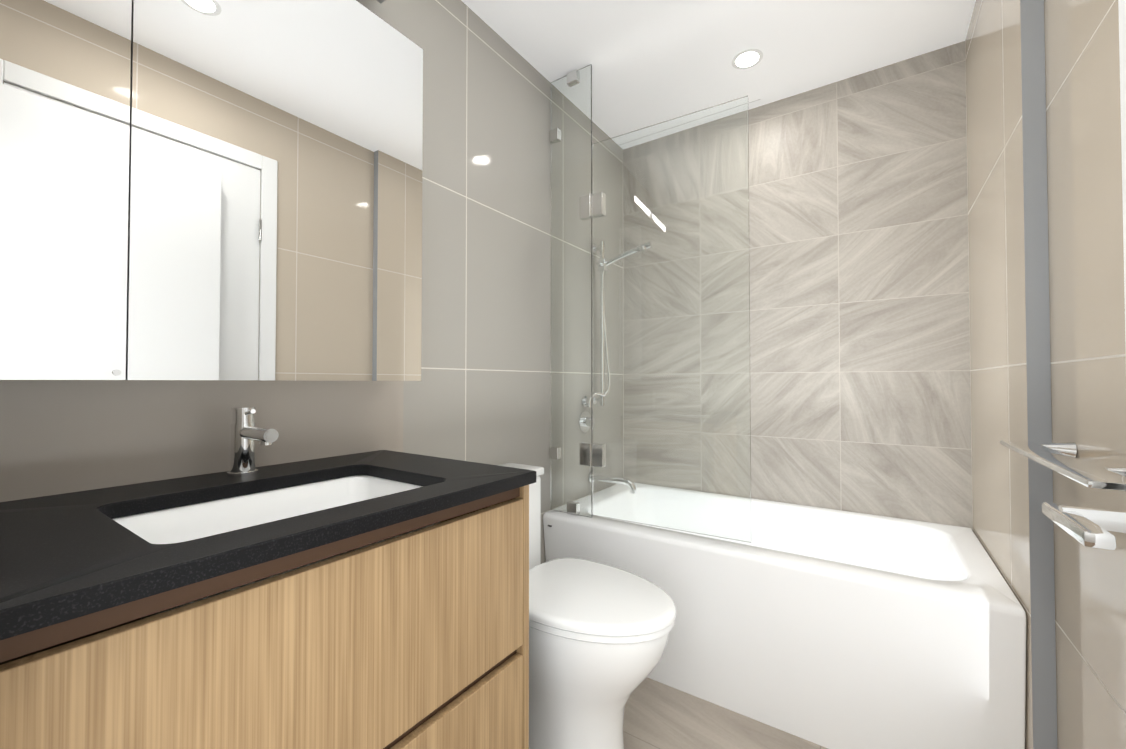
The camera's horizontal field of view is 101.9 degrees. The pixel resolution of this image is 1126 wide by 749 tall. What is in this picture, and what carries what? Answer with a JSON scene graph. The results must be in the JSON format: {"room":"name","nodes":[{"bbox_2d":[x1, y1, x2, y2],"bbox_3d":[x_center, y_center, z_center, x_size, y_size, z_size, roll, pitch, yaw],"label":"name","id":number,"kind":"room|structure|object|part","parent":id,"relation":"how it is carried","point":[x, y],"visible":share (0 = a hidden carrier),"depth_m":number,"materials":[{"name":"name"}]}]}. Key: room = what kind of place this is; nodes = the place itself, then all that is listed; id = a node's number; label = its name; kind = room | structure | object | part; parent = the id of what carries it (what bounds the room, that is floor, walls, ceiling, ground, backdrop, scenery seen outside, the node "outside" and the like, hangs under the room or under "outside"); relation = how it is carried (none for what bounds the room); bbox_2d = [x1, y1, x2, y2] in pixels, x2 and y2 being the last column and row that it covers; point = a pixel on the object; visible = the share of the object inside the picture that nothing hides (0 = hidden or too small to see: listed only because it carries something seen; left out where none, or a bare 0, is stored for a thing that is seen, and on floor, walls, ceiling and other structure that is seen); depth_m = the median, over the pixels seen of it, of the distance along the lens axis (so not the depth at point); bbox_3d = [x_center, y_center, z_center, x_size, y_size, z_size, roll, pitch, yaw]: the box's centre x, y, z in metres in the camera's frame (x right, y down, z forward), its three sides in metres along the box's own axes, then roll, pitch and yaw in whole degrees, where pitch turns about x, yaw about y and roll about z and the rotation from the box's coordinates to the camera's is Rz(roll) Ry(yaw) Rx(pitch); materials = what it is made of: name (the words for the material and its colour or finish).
{"room":"bathroom","nodes":[
{"label":"bathroom","id":0,"kind":"room"},
{"bbox_2d":[356,0,609,563],"bbox_3d":[-0.362,-0.080,1.633,0.100,2.426,2.550,-1,-1,34],"label":"wall","id":1,"kind":"structure","parent":0,"point":[480,392],"depth_m":1.65,"materials":[{"name":"beige tile"}]},
{"bbox_2d":[0,380,402,501],"bbox_3d":[-0.726,0.562,1.001,0.002,1.120,0.873,-1,-1,34],"label":"backsplash","id":2,"kind":"structure","parent":1,"relation":"attached to","point":[62,436],"depth_m":0.91,"materials":[{"name":"beige tile"}]},
{"bbox_2d":[0,0,422,380],"bbox_3d":[-0.672,-0.542,0.954,0.160,1.109,0.802,-1,-1,34],"label":"mirror","id":3,"kind":"object","parent":1,"relation":"attached to","point":[210,189],"visible":0.98,"depth_m":0.84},
{"bbox_3d":[-0.783,-0.445,0.672,0.020,0.905,0.212,-1,-1,34],"label":"door","id":4,"kind":"part","parent":3,"relation":"part of","materials":[{"name":"grey"}]},
{"bbox_2d":[592,395,592,482],"bbox_3d":[0.251,-0.054,2.165,0.306,1.218,0.175,-1,-1,34],"label":"shower rail","id":5,"kind":"object","parent":1,"relation":"attached to","point":[592,432],"depth_m":2.21,"materials":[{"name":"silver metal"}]},
{"bbox_2d":[461,0,975,137],"bbox_3d":[0.302,-1.350,1.200,1.710,0.100,2.550,-1,-1,34],"label":"ceiling","id":6,"kind":"structure","parent":0,"point":[652,62],"depth_m":1.77,"materials":[{"name":"white paint"}]},
{"bbox_2d":[732,49,762,68],"bbox_3d":[0.753,-1.287,1.866,0.120,0.001,0.120,-1,-1,34],"label":"recessed light","id":7,"kind":"object","parent":6,"relation":"in","point":[749,58],"visible":1,"depth_m":1.86,"materials":[{"name":"white"}]},
{"bbox_2d":[623,677,827,748],"bbox_3d":[0.302,1.175,1.157,1.710,0.100,2.550,-1,-1,34],"label":"floor","id":8,"kind":"structure","parent":0,"point":[658,715],"depth_m":1.47,"materials":[{"name":"stone"}]},
{"bbox_2d":[0,407,535,748],"bbox_3d":[-0.511,0.593,0.821,0.555,1.053,0.796,-1,-1,34],"label":"bathroom vanity","id":9,"kind":"object","parent":8,"relation":"on","point":[378,599],"visible":1,"depth_m":0.65,"materials":[{"name":"wood"}]},
{"bbox_3d":[-0.330,0.247,0.703,0.048,0.030,0.760,-1,-1,34],"label":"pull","id":10,"kind":"part","parent":9,"relation":"part of","materials":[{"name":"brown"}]},
{"bbox_2d":[0,450,535,639],"bbox_3d":[-0.511,0.220,0.827,0.555,0.025,0.796,-1,-1,34],"label":"countertop","id":11,"kind":"structure","parent":9,"relation":"on","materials":[{"name":"stone"}]},
{"bbox_2d":[227,407,278,476],"bbox_3d":[-0.628,0.138,0.927,0.152,0.140,0.054,-1,-1,34],"label":"faucet","id":12,"kind":"object","parent":11,"relation":"on","point":[245,433],"depth_m":0.94,"materials":[{"name":"silver metal"}]},
{"bbox_3d":[-0.307,0.760,0.679,0.018,0.315,0.756,-1,-1,34],"label":"drawer","id":13,"kind":"part","parent":9,"relation":"part of","materials":[{"name":"brown wood"}]},
{"bbox_2d":[498,463,675,748],"bbox_3d":[-0.012,0.727,1.386,0.720,0.805,0.400,-1,-1,34],"label":"toilet","id":14,"kind":"object","parent":8,"relation":"on","point":[598,635],"visible":0.62,"depth_m":1.21,"materials":[{"name":"white ceramic"}]},
{"bbox_3d":[-0.238,0.346,1.548,0.172,0.028,0.362,-1,-1,34],"label":"tank lid","id":15,"kind":"part","parent":14,"relation":"part of","materials":[{"name":"white ceramic"}]},
{"bbox_3d":[-0.239,0.556,1.545,0.162,0.392,0.350,-1,-1,34],"label":"tank","id":16,"kind":"part","parent":14,"relation":"part of","materials":[{"name":"white ceramic"}]},
{"bbox_3d":[0.068,0.899,1.329,0.494,0.459,0.380,-1,-1,34],"label":"bowl","id":17,"kind":"part","parent":14,"relation":"part of","materials":[{"name":"white ceramic"}]},
{"bbox_3d":[0.082,0.659,1.323,0.484,0.020,0.394,-1,-1,34],"label":"seat","id":18,"kind":"part","parent":14,"relation":"part of","materials":[{"name":"white plastic"}]},
{"bbox_3d":[0.083,0.637,1.323,0.490,0.024,0.400,-1,-1,34],"label":"lid","id":19,"kind":"part","parent":14,"relation":"part of","materials":[{"name":"white plastic"}]},
{"bbox_2d":[543,494,1025,748],"bbox_3d":[0.733,0.861,1.827,1.465,0.552,0.764,-1,-1,34],"label":"bathtub","id":20,"kind":"object","parent":8,"relation":"on","point":[831,628],"visible":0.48,"depth_m":1.40,"materials":[{"name":"white ceramic"}]},
{"bbox_2d":[549,64,750,542],"bbox_3d":[0.285,-0.353,1.768,0.816,1.872,0.056,-1,-1,34],"label":"glass screen","id":21,"kind":"object","parent":20,"relation":"on","point":[650,304],"visible":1,"depth_m":1.73,"materials":[{"name":"clear glass"}]},
{"bbox_2d":[748,41,972,530],"bbox_3d":[1.019,-0.071,2.173,1.569,2.426,0.100,-1,-1,34],"label":"wall","id":22,"kind":"structure","parent":0,"point":[860,395],"depth_m":1.94,"materials":[{"name":"tile"}]},
{"bbox_2d":[965,0,1057,748],"bbox_3d":[1.375,-0.084,1.393,0.100,2.426,0.786,-1,-1,34],"label":"wall","id":23,"kind":"structure","parent":0,"point":[998,388],"depth_m":1.33,"materials":[{"name":"beige tile"}]},
{"bbox_2d":[1020,0,1057,748],"bbox_3d":[1.128,-0.089,1.085,0.040,2.426,0.002,-1,-1,34],"label":"trim","id":24,"kind":"structure","parent":23,"relation":"attached to","point":[1042,593],"depth_m":1.08,"materials":[{"name":"grey metal"}]},
{"bbox_2d":[1044,0,1125,748],"bbox_3d":[0.717,-0.102,0.359,0.100,2.426,1.664,-1,-1,34],"label":"wall","id":25,"kind":"structure","parent":0,"point":[1086,255],"depth_m":0.89,"materials":[{"name":"beige tile"}]},
{"bbox_2d":[1000,440,1125,490],"bbox_3d":[0.902,0.159,0.806,0.105,0.042,0.530,-1,-1,34],"label":"towel rail","id":26,"kind":"object","parent":25,"relation":"attached to","point":[1061,458],"visible":1,"depth_m":0.73,"materials":[{"name":"silver metal"}]},
{"bbox_3d":[1.044,0.162,0.964,0.049,0.042,0.042,-1,-1,34],"label":"post","id":27,"kind":"part","parent":26,"relation":"part of","materials":[{"name":"silver metal"}]},
{"bbox_3d":[0.857,0.157,0.692,0.049,0.042,0.042,-1,-1,34],"label":"post","id":28,"kind":"part","parent":26,"relation":"part of","materials":[{"name":"silver metal"}]},
{"bbox_2d":[1042,502,1115,549],"bbox_3d":[0.505,0.147,0.451,0.020,0.014,0.125,-1,-1,34],"label":"door lever","id":29,"kind":"object","parent":25,"relation":"attached to","point":[1082,530],"visible":0.96,"depth_m":0.42,"materials":[{"name":"silver metal"}]},
{"bbox_2d":[1058,505,1125,532],"bbox_3d":[0.545,0.147,0.463,0.055,0.021,0.021,-1,-1,34],"label":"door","id":30,"kind":"structure","parent":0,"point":[1110,520],"depth_m":0.46,"materials":[{"name":"white"}]},
{"bbox_3d":[0.210,-0.112,-0.230,0.070,2.426,0.120,-1,-1,34],"label":"wall","id":31,"kind":"structure","parent":0,"visible":0},
{"bbox_2d":[1118,0,1125,341],"bbox_3d":[0.418,0.082,0.173,0.043,2.028,0.755,-1,-1,34],"label":"door","id":32,"kind":"structure","parent":31,"relation":"in","point":[1122,27],"depth_m":0.50,"materials":[{"name":"white paint"}]}
]}

